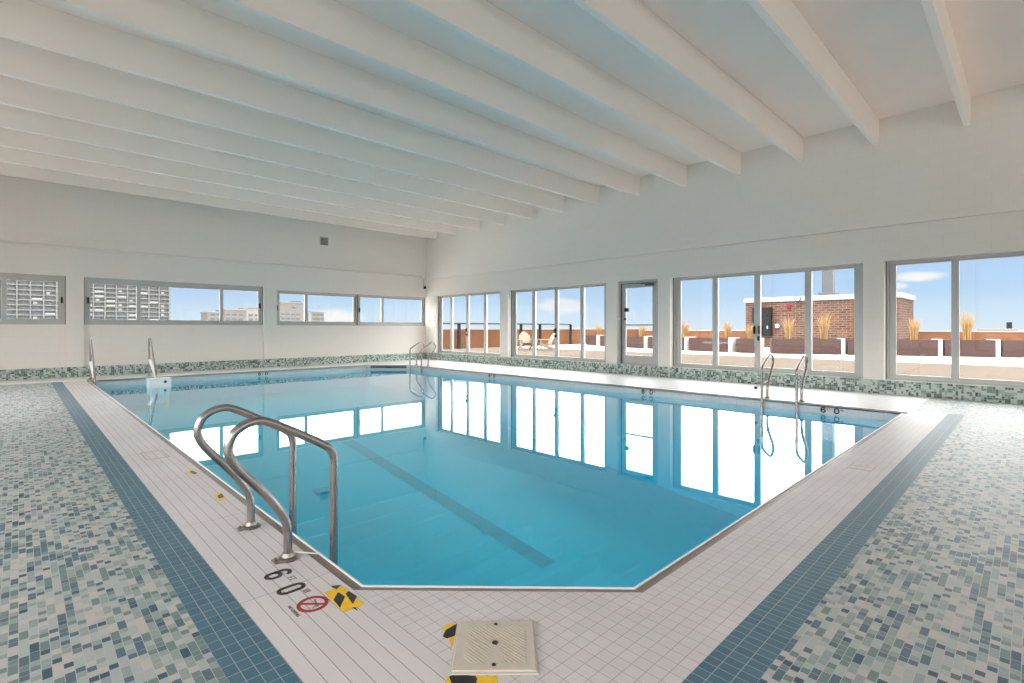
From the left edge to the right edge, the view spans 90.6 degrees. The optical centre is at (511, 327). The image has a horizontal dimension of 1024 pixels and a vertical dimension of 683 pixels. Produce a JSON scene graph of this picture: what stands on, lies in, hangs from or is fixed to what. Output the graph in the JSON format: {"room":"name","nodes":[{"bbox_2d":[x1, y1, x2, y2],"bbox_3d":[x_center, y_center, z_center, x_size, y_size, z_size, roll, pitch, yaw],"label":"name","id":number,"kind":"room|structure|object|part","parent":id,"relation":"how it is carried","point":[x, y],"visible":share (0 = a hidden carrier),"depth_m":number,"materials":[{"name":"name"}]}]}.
{"room":"indoor swimming pool","nodes":[
{"label":"indoor swimming pool","id":0,"kind":"room"},
{"bbox_2d":[0,175,425,369],"bbox_3d":[-9.023,-1.420,14.312,15.630,5.240,0.300,0,0,-44],"label":"wall","id":1,"kind":"structure","parent":0,"point":[31,211],"depth_m":14.13,"materials":[{"name":"white paint"}]},
{"bbox_2d":[0,273,65,324],"bbox_3d":[-12.513,-0.677,10.899,4.386,1.185,0.125,0,0,-44],"label":"window","id":2,"kind":"structure","parent":1,"relation":"in","point":[61,280],"depth_m":12.03,"materials":[{"name":"grey metal"}]},
{"bbox_2d":[84,277,262,324],"bbox_3d":[-9.191,-0.677,14.132,4.216,1.185,0.125,0,0,-44],"label":"window","id":3,"kind":"structure","parent":1,"relation":"in","point":[87,280],"depth_m":13.79,"materials":[{"name":"grey metal"}]},
{"bbox_3d":[-10.272,-0.670,13.083,1.124,1.050,0.040,0,0,-44],"label":"sash","id":4,"kind":"part","parent":3,"relation":"part of","materials":[{"name":"clear glass"}]},
{"bbox_3d":[-9.220,-0.670,14.156,2.060,1.050,0.040,0,0,-44],"label":"sash","id":5,"kind":"part","parent":3,"relation":"part of","materials":[{"name":"clear glass"}]},
{"bbox_3d":[-8.116,-0.670,15.181,1.132,1.050,0.040,0,0,-44],"label":"sash","id":6,"kind":"part","parent":3,"relation":"part of","materials":[{"name":"clear glass"}]},
{"bbox_2d":[0,241,420,277],"bbox_3d":[-8.886,-1.960,14.193,15.020,0.068,0.058,0,0,-44],"label":"conduit","id":7,"kind":"object","parent":1,"relation":"attached to","point":[7,242],"visible":1,"depth_m":13.99,"materials":[{"name":"white metal"}]},
{"bbox_2d":[0,353,425,380],"bbox_3d":[-8.846,1.077,14.328,15.305,0.245,0.125,0,0,-44],"label":"baseboard","id":8,"kind":"structure","parent":1,"relation":"attached to","point":[57,372],"depth_m":14.14,"materials":[{"name":"green tile"}]},
{"bbox_2d":[277,290,356,325],"bbox_3d":[-6.424,-0.635,16.825,2.740,1.100,0.125,0,0,-44],"label":"window","id":9,"kind":"structure","parent":1,"relation":"in","point":[305,322],"depth_m":16.61,"materials":[{"name":"grey metal"}]},
{"bbox_3d":[-7.036,-0.640,16.232,0.975,0.990,0.040,0,0,-44],"label":"sash","id":10,"kind":"part","parent":9,"relation":"part of","materials":[{"name":"clear glass"}]},
{"bbox_3d":[-6.133,-0.640,17.160,1.795,0.990,0.040,0,0,-44],"label":"sash","id":11,"kind":"part","parent":9,"relation":"part of","materials":[{"name":"clear glass"}]},
{"bbox_2d":[320,236,327,245],"bbox_3d":[-6.229,-2.885,16.811,0.280,0.280,0.039,0,0,-44],"label":"air vent","id":12,"kind":"object","parent":1,"relation":"in","point":[323,240],"visible":1,"depth_m":16.79,"materials":[{"name":"grey metal"}]},
{"bbox_2d":[357,294,424,325],"bbox_3d":[-4.428,-0.635,18.767,2.830,1.100,0.125,0,0,-44],"label":"window","id":13,"kind":"structure","parent":1,"relation":"in","point":[382,297],"depth_m":18.53,"materials":[{"name":"grey metal"}]},
{"bbox_3d":[-5.058,-0.640,18.157,1.015,0.990,0.040,0,0,-44],"label":"sash","id":14,"kind":"part","parent":13,"relation":"part of","materials":[{"name":"clear glass"}]},
{"bbox_3d":[-4.122,-0.640,19.116,1.845,0.990,0.040,0,0,-44],"label":"sash","id":15,"kind":"part","parent":13,"relation":"part of","materials":[{"name":"clear glass"}]},
{"bbox_2d":[0,359,1023,682],"bbox_3d":[-0.998,1.200,6.424,15.530,0.001,22.600,0,0,-44],"label":"floor","id":16,"kind":"structure","parent":0,"point":[118,565],"depth_m":2.38,"materials":[{"name":"tile"}]},
{"bbox_2d":[86,338,96,384],"bbox_3d":[-9.486,0.962,11.454,0.131,1.477,1.023,0,0,-44],"label":"stair handrail","id":17,"kind":"object","parent":16,"relation":"attached to","point":[92,373],"visible":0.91,"depth_m":11.54,"materials":[{"name":"metal"}]},
{"bbox_2d":[145,337,157,377],"bbox_3d":[-8.683,0.962,12.236,0.131,1.477,1.023,0,0,-44],"label":"stair handrail","id":18,"kind":"object","parent":16,"relation":"attached to","point":[150,364],"visible":0.86,"depth_m":12.35,"materials":[{"name":"metal"}]},
{"bbox_2d":[140,450,169,459],"bbox_3d":[-3.386,1.199,4.798,0.180,0.001,0.380,0,0,-44],"label":"marker","id":19,"kind":"object","parent":16,"relation":"on","point":[155,450],"visible":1,"depth_m":4.79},
{"bbox_2d":[185,470,196,473],"bbox_3d":[-2.671,1.199,4.210,0.161,0.002,0.073,0,0,37],"label":"tape","id":20,"kind":"object","parent":16,"relation":"on","point":[189,471],"visible":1,"depth_m":4.21,"materials":[{"name":"yellow plastic"}]},
{"bbox_2d":[214,492,225,500],"bbox_3d":[-2.079,1.199,3.606,0.061,0.002,0.206,0,0,-44],"label":"tape","id":21,"kind":"object","parent":16,"relation":"on","point":[219,496],"visible":1,"depth_m":3.60,"materials":[{"name":"yellow plastic"}]},
{"bbox_2d":[193,404,296,533],"bbox_3d":[-1.586,1.132,3.046,0.572,1.377,0.112,0,0,-44],"label":"grab rail","id":22,"kind":"object","parent":16,"relation":"attached to","point":[251,523],"visible":0.8,"depth_m":3.02,"materials":[{"name":"metal"}]},
{"bbox_2d":[223,416,337,565],"bbox_3d":[-1.179,1.132,2.628,0.570,1.377,0.112,0,0,-39],"label":"grab rail","id":23,"kind":"object","parent":16,"relation":"attached to","point":[288,555],"visible":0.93,"depth_m":2.61,"materials":[{"name":"metal"}]},
{"bbox_2d":[264,569,310,594],"bbox_3d":[-1.061,1.199,2.384,0.134,0.001,0.305,0,0,-44],"label":"depth marker","id":24,"kind":"object","parent":16,"relation":"on","point":[279,572],"visible":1,"depth_m":2.38,"materials":[{"name":"black paint"}]},
{"bbox_2d":[287,596,328,616],"bbox_3d":[-0.875,1.199,2.196,0.154,0.002,0.130,0,0,-44],"label":"marker","id":25,"kind":"object","parent":16,"relation":"on","point":[325,599],"visible":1,"depth_m":2.20,"materials":[{"name":"red paint"}]},
{"bbox_2d":[325,585,363,611],"bbox_3d":[-0.750,1.199,2.252,0.101,0.002,0.278,0,0,-44],"label":"tape","id":26,"kind":"object","parent":16,"relation":"on","point":[344,599],"visible":1,"depth_m":2.25,"materials":[{"name":"yellow plastic"}]},
{"bbox_2d":[409,342,423,369],"bbox_3d":[-3.062,1.132,16.332,0.572,1.377,0.112,0,0,-44],"label":"grab rail","id":27,"kind":"object","parent":16,"relation":"attached to","point":[418,342],"visible":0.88,"depth_m":16.17,"materials":[{"name":"metal"}]},
{"bbox_2d":[421,342,435,370],"bbox_3d":[-2.615,1.132,15.873,0.572,1.377,0.112,0,0,-44],"label":"grab rail","id":28,"kind":"object","parent":16,"relation":"attached to","point":[430,342],"visible":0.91,"depth_m":15.85,"materials":[{"name":"metal"}]},
{"bbox_2d":[443,624,456,645],"bbox_3d":[-0.238,1.199,1.983,0.064,0.002,0.144,0,0,-2],"label":"tape","id":29,"kind":"object","parent":16,"relation":"on","point":[449,629],"visible":0.87,"depth_m":1.99,"materials":[{"name":"yellow plastic"}]},
{"bbox_2d":[445,675,497,682],"bbox_3d":[-0.139,1.199,1.702,0.178,0.002,0.097,0,0,5],"label":"tape","id":30,"kind":"object","parent":16,"relation":"on","point":[453,678],"visible":1,"depth_m":1.73,"materials":[{"name":"yellow plastic"}]},
{"bbox_2d":[449,621,538,675],"bbox_3d":[-0.064,1.191,1.907,0.312,0.017,0.312,0,0,-1],"label":"lid","id":31,"kind":"object","parent":16,"relation":"on","point":[480,647],"visible":1,"depth_m":1.87,"materials":[{"name":"beige plastic"}]},
{"bbox_2d":[87,365,907,591],"bbox_3d":[-2.024,2.386,9.357,7.950,2.373,13.765,0,0,-44],"label":"basin","id":32,"kind":"object","parent":16,"relation":"in","point":[465,496],"visible":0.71,"depth_m":8.84,"materials":[{"name":"tile"}]},
{"bbox_2d":[371,366,405,367],"bbox_3d":[-3.975,1.254,16.309,1.160,0.083,0.016,0,0,2],"label":"plate","id":33,"kind":"object","parent":32,"relation":"attached to","point":[371,366],"visible":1,"depth_m":16.30,"materials":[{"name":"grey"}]},
{"bbox_2d":[98,370,855,419],"bbox_3d":[-2.024,1.340,9.357,7.834,0.001,13.649,0,0,-44],"label":"water","id":34,"kind":"object","parent":32,"relation":"in","point":[356,387],"visible":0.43,"depth_m":10.22,"materials":[{"name":"blue liquid"}]},
{"bbox_2d":[146,377,171,386],"bbox_3d":[-8.177,1.520,11.744,0.460,0.720,0.281,0,0,-44],"label":"box","id":35,"kind":"object","parent":34,"relation":"in","point":[163,381],"visible":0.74,"depth_m":11.65,"materials":[{"name":"white plastic"}]},
{"bbox_3d":[-8.178,1.170,11.744,0.460,0.020,0.280,0,0,-44],"label":"lid","id":36,"kind":"part","parent":35,"relation":"part of","materials":[{"name":"white plastic"}]},
{"bbox_2d":[795,355,807,441],"bbox_3d":[4.749,1.132,8.306,0.572,1.377,0.112,0,0,-44],"label":"grab rail","id":37,"kind":"object","parent":32,"relation":"attached to","point":[803,356],"visible":1,"depth_m":8.12,"materials":[{"name":"metal"}]},
{"bbox_2d":[820,407,842,413],"bbox_3d":[4.932,1.275,7.817,0.001,0.095,0.309,0,0,-44],"label":"marker","id":38,"kind":"object","parent":32,"relation":"attached to","point":[821,409],"visible":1,"depth_m":7.88,"materials":[{"name":"black"}]},
{"bbox_2d":[754,354,774,436],"bbox_3d":[4.326,1.132,8.741,0.572,1.377,0.266,0,0,-44],"label":"grab rail","id":39,"kind":"object","parent":16,"relation":"attached to","point":[769,355],"visible":1,"depth_m":8.63,"materials":[{"name":"metal"}]},
{"bbox_2d":[27,0,1023,186],"bbox_3d":[-1.000,-3.965,6.283,15.930,0.250,23.000,0,0,-44],"label":"ceiling","id":40,"kind":"structure","parent":0,"point":[887,49],"depth_m":7.17,"materials":[{"name":"paint"}]},
{"bbox_2d":[0,162,436,238],"bbox_3d":[-8.361,-3.600,13.861,15.350,0.480,0.090,0,0,-44],"label":"ceiling beam","id":41,"kind":"structure","parent":40,"relation":"attached to","point":[6,169],"depth_m":13.56,"materials":[{"name":"paint"}]},
{"bbox_2d":[0,146,456,234],"bbox_3d":[-7.489,-3.600,12.966,15.350,0.480,0.090,0,0,-44],"label":"ceiling beam","id":42,"kind":"structure","parent":40,"relation":"attached to","point":[7,155],"depth_m":12.57,"materials":[{"name":"paint"}]},
{"bbox_2d":[0,127,479,229],"bbox_3d":[-6.617,-3.600,12.070,15.350,0.480,0.090,0,0,-44],"label":"ceiling beam","id":43,"kind":"structure","parent":40,"relation":"attached to","point":[9,138],"depth_m":11.60,"materials":[{"name":"paint"}]},
{"bbox_2d":[0,104,504,224],"bbox_3d":[-5.746,-3.600,11.174,15.350,0.480,0.090,0,0,-44],"label":"ceiling beam","id":44,"kind":"structure","parent":40,"relation":"attached to","point":[13,118],"depth_m":10.61,"materials":[{"name":"paint"}]},
{"bbox_2d":[0,75,532,218],"bbox_3d":[-4.874,-3.600,10.278,15.350,0.480,0.090,0,0,-44],"label":"ceiling beam","id":45,"kind":"structure","parent":40,"relation":"attached to","point":[14,92],"depth_m":9.59,"materials":[{"name":"paint"}]},
{"bbox_2d":[0,37,563,211],"bbox_3d":[-4.002,-3.600,9.382,15.350,0.480,0.090,0,0,-44],"label":"ceiling beam","id":46,"kind":"structure","parent":40,"relation":"attached to","point":[18,60],"depth_m":8.58,"materials":[{"name":"paint"}]},
{"bbox_2d":[0,0,599,204],"bbox_3d":[-3.130,-3.600,8.486,15.350,0.480,0.090,0,0,-44],"label":"ceiling beam","id":47,"kind":"structure","parent":40,"relation":"attached to","point":[23,21],"depth_m":7.55,"materials":[{"name":"paint"}]},
{"bbox_2d":[47,0,639,195],"bbox_3d":[-2.259,-3.600,7.590,15.350,0.480,0.090,0,0,-44],"label":"ceiling beam","id":48,"kind":"structure","parent":40,"relation":"attached to","point":[175,21],"depth_m":7.14,"materials":[{"name":"paint"}]},
{"bbox_2d":[222,0,686,186],"bbox_3d":[-1.387,-3.600,6.695,15.350,0.480,0.090,0,0,-44],"label":"ceiling beam","id":49,"kind":"structure","parent":40,"relation":"attached to","point":[331,22],"depth_m":7.09,"materials":[{"name":"paint"}]},
{"bbox_2d":[396,0,739,174],"bbox_3d":[-0.515,-3.600,5.799,15.350,0.480,0.090,0,0,-44],"label":"ceiling beam","id":50,"kind":"structure","parent":40,"relation":"attached to","point":[480,21],"depth_m":6.97,"materials":[{"name":"paint"}]},
{"bbox_2d":[571,0,803,161],"bbox_3d":[0.357,-3.600,4.903,15.350,0.480,0.090,0,0,-44],"label":"ceiling beam","id":51,"kind":"structure","parent":40,"relation":"attached to","point":[632,20],"depth_m":6.83,"materials":[{"name":"paint"}]},
{"bbox_2d":[745,0,878,145],"bbox_3d":[1.228,-3.600,4.007,15.350,0.480,0.090,0,0,-44],"label":"ceiling beam","id":52,"kind":"structure","parent":40,"relation":"attached to","point":[782,17],"depth_m":6.65,"materials":[{"name":"paint"}]},
{"bbox_2d":[920,0,970,126],"bbox_3d":[2.100,-3.600,3.111,15.350,0.480,0.090,0,0,-44],"label":"ceiling beam","id":53,"kind":"structure","parent":40,"relation":"attached to","point":[935,11],"depth_m":6.42,"materials":[{"name":"paint"}]},
{"bbox_2d":[425,84,1023,379],"bbox_3d":[4.601,-1.420,11.733,0.300,5.240,23.000,0,0,-44],"label":"wall","id":54,"kind":"structure","parent":0,"point":[933,185],"depth_m":10.39,"materials":[{"name":"white paint"}]},
{"bbox_2d":[438,291,499,356],"bbox_3d":[-1.536,-0.140,18.075,0.150,2.180,3.630,0,0,-44],"label":"door","id":55,"kind":"structure","parent":54,"relation":"in","point":[440,298],"depth_m":18.16,"materials":[{"name":"grey metal"}]},
{"bbox_3d":[-2.451,-0.142,19.087,0.040,2.100,0.802,0,0,-44],"label":"sash","id":56,"kind":"part","parent":55,"relation":"part of","materials":[{"name":"grey metal"}]},
{"bbox_3d":[-1.912,-0.142,18.483,0.040,2.100,1.065,0,0,-44],"label":"sash","id":57,"kind":"part","parent":55,"relation":"part of","materials":[{"name":"grey metal"}]},
{"bbox_3d":[-1.225,-0.142,17.827,0.040,2.100,1.085,0,0,-44],"label":"sash","id":58,"kind":"part","parent":55,"relation":"part of","materials":[{"name":"grey metal"}]},
{"bbox_3d":[-0.626,-0.142,17.162,0.040,2.100,0.952,0,0,-44],"label":"sash","id":59,"kind":"part","parent":55,"relation":"part of","materials":[{"name":"clear glass"}]},
{"bbox_2d":[511,283,605,362],"bbox_3d":[1.325,-0.140,15.135,0.150,2.180,3.815,0,0,-44],"label":"door","id":60,"kind":"structure","parent":54,"relation":"in","point":[534,355],"depth_m":15.12,"materials":[{"name":"grey metal"}]},
{"bbox_3d":[0.412,-0.142,16.145,0.040,2.100,0.992,0,0,-44],"label":"sash","id":61,"kind":"part","parent":60,"relation":"part of","materials":[{"name":"clear glass"}]},
{"bbox_3d":[1.010,-0.142,15.480,0.040,2.100,1.045,0,0,-44],"label":"sash","id":62,"kind":"part","parent":60,"relation":"part of","materials":[{"name":"clear glass"}]},
{"bbox_3d":[1.694,-0.142,14.828,0.040,2.100,1.095,0,0,-44],"label":"sash","id":63,"kind":"part","parent":60,"relation":"part of","materials":[{"name":"clear glass"}]},
{"bbox_3d":[2.297,-0.142,14.157,0.040,2.100,0.958,0,0,-44],"label":"sash","id":64,"kind":"part","parent":60,"relation":"part of","materials":[{"name":"clear glass"}]},
{"bbox_2d":[617,279,657,365],"bbox_3d":[3.250,-0.139,13.049,0.200,2.182,1.230,0,0,-44],"label":"door","id":65,"kind":"structure","parent":54,"relation":"in","point":[626,359],"depth_m":13.09,"materials":[{"name":"grey metal"}]},
{"bbox_2d":[426,353,1023,403],"bbox_3d":[4.592,1.075,11.724,0.325,0.250,22.400,0,0,-44],"label":"baseboard","id":66,"kind":"structure","parent":54,"relation":"attached to","point":[1000,394],"depth_m":10.44,"materials":[{"name":"green tile"}]},
{"bbox_2d":[673,263,862,377],"bbox_3d":[5.329,-0.140,11.021,0.150,2.180,3.924,0,0,-44],"label":"window","id":67,"kind":"structure","parent":54,"relation":"in","point":[858,268],"depth_m":10.98,"materials":[{"name":"grey metal"}]},
{"bbox_3d":[4.396,-0.142,12.051,0.040,2.100,1.046,0,0,-44],"label":"sash","id":68,"kind":"part","parent":67,"relation":"part of","materials":[{"name":"clear glass"}]},
{"bbox_3d":[5.017,-0.142,11.363,0.040,2.100,1.055,0,0,-44],"label":"sash","id":69,"kind":"part","parent":67,"relation":"part of","materials":[{"name":"clear glass"}]},
{"bbox_3d":[5.711,-0.142,10.700,0.040,2.100,1.115,0,0,-44],"label":"sash","id":70,"kind":"part","parent":67,"relation":"part of","materials":[{"name":"clear glass"}]},
{"bbox_3d":[6.330,-0.142,10.013,0.040,2.100,0.982,0,0,-44],"label":"sash","id":71,"kind":"part","parent":67,"relation":"part of","materials":[{"name":"clear glass"}]},
{"bbox_2d":[886,251,1023,387],"bbox_3d":[8.312,-0.140,7.982,0.112,2.180,3.948,0,0,-44],"label":"window","id":72,"kind":"structure","parent":54,"relation":"in","point":[891,266],"depth_m":8.72,"materials":[{"name":"grey metal"}]},
{"bbox_3d":[7.329,-0.142,9.037,0.040,2.100,0.976,0,0,-44],"label":"sash","id":73,"kind":"part","parent":72,"relation":"part of","materials":[{"name":"clear glass"}]},
{"bbox_3d":[7.949,-0.142,8.350,0.040,2.100,1.085,0,0,-44],"label":"sash","id":74,"kind":"part","parent":72,"relation":"part of","materials":[{"name":"clear glass"}]},
{"label":"outside","id":75,"kind":"structure","parent":0,"visible":0},
{"label":"ground","id":76,"kind":"structure","parent":75,"visible":0},
{"bbox_2d":[0,280,170,319],"bbox_3d":[-284.049,-23.625,324.836,106.650,140.350,22.200,0,0,-44],"label":"apartment tower","id":77,"kind":"structure","parent":76,"relation":"on","point":[25,299],"depth_m":326.61,"materials":[{"name":"concrete"}]},
{"bbox_2d":[200,307,257,320],"bbox_3d":[-213.135,15.050,392.519,44.600,62.300,20.700,0,0,-44],"label":"apartment block","id":78,"kind":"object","parent":76,"relation":"on","point":[242,313],"visible":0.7,"depth_m":382.97,"materials":[{"name":"concrete"}]},
{"bbox_2d":[280,301,324,321],"bbox_3d":[-179.810,12.100,424.949,37.600,68.200,20.700,0,0,-44],"label":"apartment block","id":79,"kind":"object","parent":76,"relation":"on","point":[291,310],"visible":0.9,"depth_m":414.29,"materials":[{"name":"concrete"}]},
{"bbox_2d":[944,322,1023,330],"bbox_3d":[43.544,22.850,45.444,6.200,46.700,6.800,0,0,-44],"label":"building","id":80,"kind":"structure","parent":76,"relation":"on","point":[1008,324],"depth_m":43.55,"materials":[{"name":"stone"}]},
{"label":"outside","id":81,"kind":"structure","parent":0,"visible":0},
{"bbox_2d":[443,344,1023,380],"bbox_3d":[3.211,1.200,9.892,58.400,0.001,37.700,0,0,-44],"label":"terrace","id":82,"kind":"structure","parent":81,"point":[974,367],"depth_m":18.72,"materials":[{"name":"concrete"}]},
{"bbox_2d":[443,323,572,348],"bbox_3d":[-1.839,0.450,30.582,17.220,1.500,0.200,0,0,-44],"label":"terrace railing","id":83,"kind":"object","parent":82,"relation":"on","point":[458,324],"visible":0.5,"depth_m":32.86,"materials":[{"name":"grey metal"}]},
{"bbox_3d":[-1.882,-0.260,30.540,17.100,0.080,0.060,0,0,-44],"label":"rail","id":84,"kind":"part","parent":83,"relation":"part of","materials":[{"name":"grey metal"}]},
{"bbox_2d":[517,331,531,349],"bbox_3d":[0.759,0.690,27.606,0.860,1.020,1.046,0,0,-12],"label":"chair","id":85,"kind":"object","parent":82,"relation":"on","point":[522,341],"visible":0.75,"depth_m":27.86,"materials":[{"name":"beige plastic"}]},
{"bbox_3d":[0.687,0.540,27.938,0.616,0.720,0.366,0,0,-12],"label":"backrest","id":86,"kind":"part","parent":85,"relation":"part of","materials":[{"name":"white plastic"}]},
{"bbox_2d":[443,329,638,348],"bbox_3d":[-6.460,0.625,26.713,48.000,1.150,0.380,0,0,-44],"label":"parapet","id":87,"kind":"object","parent":82,"relation":"on","point":[476,335],"visible":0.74,"depth_m":32.02,"materials":[{"name":"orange brick"}]},
{"bbox_2d":[537,333,554,350],"bbox_3d":[1.856,0.690,27.360,1.046,1.020,0.860,0,0,-16],"label":"chair","id":88,"kind":"object","parent":82,"relation":"on","point":[552,337],"visible":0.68,"depth_m":27.13,"materials":[{"name":"beige plastic"}]},
{"bbox_3d":[1.935,0.990,27.061,0.950,0.420,0.040,0,0,-16],"label":"leg","id":89,"kind":"part","parent":88,"relation":"part of","materials":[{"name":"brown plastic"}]},
{"bbox_3d":[2.182,0.540,27.455,0.366,0.720,0.616,0,0,-16],"label":"backrest","id":90,"kind":"part","parent":88,"relation":"part of","materials":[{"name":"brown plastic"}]},
{"bbox_2d":[586,335,603,345],"bbox_3d":[5.753,0.835,34.547,0.740,0.730,1.557,0,0,-21],"label":"planter","id":91,"kind":"object","parent":82,"relation":"on","point":[590,339],"visible":0.54,"depth_m":34.22,"materials":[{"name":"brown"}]},
{"bbox_2d":[595,324,601,334],"bbox_3d":[5.905,0.113,34.246,0.771,0.845,0.761,0,0,-44],"label":"ornamental grass","id":92,"kind":"object","parent":91,"relation":"on","point":[598,329],"depth_m":34.13,"materials":[{"name":"plant"}]},
{"bbox_3d":[6.006,0.835,33.888,0.740,0.730,0.145,0,0,-21],"label":"post","id":93,"kind":"part","parent":91,"relation":"part of","materials":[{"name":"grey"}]},
{"bbox_2d":[600,336,603,345],"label":"planter","id":94,"kind":"object","parent":82,"relation":"on","point":[601,337],"depth_m":33.26,"materials":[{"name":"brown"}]},
{"bbox_2d":[627,336,651,348],"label":"planter","id":95,"kind":"object","parent":82,"relation":"on","point":[636,342],"depth_m":29.91,"materials":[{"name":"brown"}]},
{"bbox_2d":[639,326,646,336],"bbox_3d":[7.746,0.139,30.063,0.728,0.794,0.792,0,0,-6],"label":"ornamental grass","id":96,"kind":"object","parent":95,"relation":"on","point":[642,330],"depth_m":29.98,"materials":[{"name":"plant"}]},
{"bbox_3d":[8.012,0.835,29.479,0.740,0.730,0.145,0,0,-25],"label":"post","id":97,"kind":"part","parent":95,"relation":"part of","materials":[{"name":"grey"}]},
{"bbox_2d":[648,337,651,348],"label":"planter","id":98,"kind":"object","parent":82,"relation":"on","point":[649,338],"depth_m":28.94,"materials":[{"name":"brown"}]},
{"bbox_2d":[682,337,691,350],"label":"planter","id":99,"kind":"object","parent":82,"relation":"on","point":[685,343],"depth_m":26.73,"materials":[{"name":"grey concrete"}]},
{"bbox_2d":[682,321,689,336],"bbox_3d":[9.246,0.039,27.231,0.771,0.994,0.761,0,0,33],"label":"ornamental grass","id":100,"kind":"object","parent":99,"relation":"on","point":[685,330],"depth_m":27.14,"materials":[{"name":"plant"}]},
{"bbox_3d":[9.462,0.835,26.901,0.740,0.730,0.145,0,0,-29],"label":"post","id":101,"kind":"part","parent":99,"relation":"part of","materials":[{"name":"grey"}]},
{"bbox_2d":[689,337,735,352],"bbox_3d":[10.231,0.835,25.752,0.740,0.730,2.395,0,0,-34],"label":"planter","id":102,"kind":"object","parent":82,"relation":"on","point":[728,345],"visible":0.86,"depth_m":25.55,"materials":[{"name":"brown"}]},
{"bbox_2d":[720,319,733,337],"bbox_3d":[10.678,0.040,25.111,0.792,0.993,0.728,0,0,-19],"label":"ornamental grass","id":103,"kind":"object","parent":102,"relation":"on","point":[727,331],"depth_m":25.05,"materials":[{"name":"plant"}]},
{"bbox_3d":[10.867,0.835,24.824,0.740,0.730,0.145,0,0,-34],"label":"post","id":104,"kind":"part","parent":102,"relation":"part of","materials":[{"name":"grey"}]},
{"bbox_2d":[736,338,763,352],"bbox_3d":[11.424,0.835,24.333,1.084,0.730,0.740,0,0,41],"label":"planter","id":105,"kind":"object","parent":82,"relation":"on","point":[744,345],"visible":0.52,"depth_m":24.14,"materials":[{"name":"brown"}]},
{"bbox_2d":[745,323,753,338],"bbox_3d":[11.424,0.138,24.286,0.761,0.796,0.771,0,0,20],"label":"ornamental grass","id":106,"kind":"object","parent":105,"relation":"on","point":[750,335],"depth_m":24.27,"materials":[{"name":"plant"}]},
{"bbox_3d":[11.781,0.835,24.028,0.145,0.730,0.740,0,0,41],"label":"post","id":107,"kind":"part","parent":105,"relation":"part of","materials":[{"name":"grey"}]},
{"bbox_2d":[770,338,844,354],"bbox_3d":[13.521,0.835,23.311,2.914,0.730,0.740,0,0,19],"label":"planter","id":108,"kind":"object","parent":82,"relation":"on","point":[788,346],"visible":0.9,"depth_m":23.02,"materials":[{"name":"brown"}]},
{"bbox_2d":[780,316,795,338],"bbox_3d":[12.832,-0.010,23.550,0.728,1.092,0.792,0,0,-32],"label":"ornamental grass","id":109,"kind":"object","parent":108,"relation":"on","point":[788,329],"depth_m":23.49,"materials":[{"name":"plant"}]},
{"bbox_2d":[814,312,832,338],"bbox_3d":[14.238,-0.110,23.081,0.771,1.293,0.761,0,0,6],"label":"ornamental grass","id":110,"kind":"object","parent":108,"relation":"on","point":[824,326],"depth_m":23.03,"materials":[{"name":"plant"}]},
{"bbox_3d":[14.830,0.835,22.860,0.145,0.730,0.740,0,0,19],"label":"post","id":111,"kind":"part","parent":108,"relation":"part of","materials":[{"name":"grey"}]},
{"bbox_2d":[744,292,915,346],"bbox_3d":[19.270,-0.345,31.101,4.600,3.090,8.100,0,0,-44],"label":"brick building","id":112,"kind":"structure","parent":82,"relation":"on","point":[841,306],"depth_m":29.34,"materials":[{"name":"brown brick"}]},
{"bbox_2d":[752,307,771,335],"bbox_3d":[15.516,-0.385,31.495,0.400,1.750,1.120,0,0,-44],"label":"electrical box","id":113,"kind":"object","parent":112,"relation":"attached to","point":[766,313],"visible":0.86,"depth_m":31.18,"materials":[{"name":"black metal"}]},
{"bbox_2d":[818,270,838,294],"bbox_3d":[19.194,-4.540,30.748,1.200,5.300,1.200,0,0,-44],"label":"chimney","id":114,"kind":"object","parent":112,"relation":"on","point":[828,276],"visible":0.16,"depth_m":30.51,"materials":[{"name":"white metal"}]},
{"bbox_2d":[639,330,1023,339],"bbox_3d":[24.049,0.690,29.989,0.380,1.020,37.440,0,0,-44],"label":"parapet","id":115,"kind":"object","parent":82,"relation":"on","point":[927,335],"visible":0.19,"depth_m":29.13,"materials":[{"name":"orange brick"}]},
{"bbox_2d":[845,339,853,353],"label":"planter","id":116,"kind":"object","parent":82,"relation":"on","point":[849,343],"depth_m":22.45,"materials":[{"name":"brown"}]},
{"bbox_2d":[897,339,942,356],"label":"planter","id":117,"kind":"object","parent":82,"relation":"on","point":[924,347],"depth_m":21.53,"materials":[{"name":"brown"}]},
{"bbox_2d":[907,317,921,339],"bbox_3d":[17.369,-0.010,21.894,0.728,1.092,0.792,0,0,45],"label":"ornamental grass","id":118,"kind":"object","parent":117,"relation":"on","point":[913,330],"depth_m":21.82,"materials":[{"name":"plant"}]},
{"bbox_3d":[18.113,0.835,21.619,0.145,0.730,0.740,0,0,21],"label":"post","id":119,"kind":"part","parent":117,"relation":"part of","materials":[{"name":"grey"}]},
{"bbox_2d":[943,339,999,356],"bbox_3d":[19.118,0.835,21.261,1.832,0.730,0.740,0,0,19],"label":"planter","id":120,"kind":"object","parent":82,"relation":"on","point":[988,347],"visible":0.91,"depth_m":20.89,"materials":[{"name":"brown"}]},
{"bbox_2d":[960,310,976,339],"bbox_3d":[19.081,-0.135,21.310,0.761,1.342,0.771,0,0,-7],"label":"ornamental grass","id":121,"kind":"object","parent":120,"relation":"on","point":[967,332],"depth_m":21.20,"materials":[{"name":"plant"}]},
{"bbox_3d":[19.913,0.835,20.980,0.145,0.730,0.740,0,0,19],"label":"post","id":122,"kind":"part","parent":120,"relation":"part of","materials":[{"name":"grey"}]},
{"bbox_2d":[1000,340,1023,356],"bbox_3d":[20.845,0.835,20.542,1.672,0.730,0.740,0,0,26],"label":"planter","id":123,"kind":"object","parent":82,"relation":"on","point":[1008,348],"visible":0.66,"depth_m":20.47,"materials":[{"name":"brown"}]}
]}

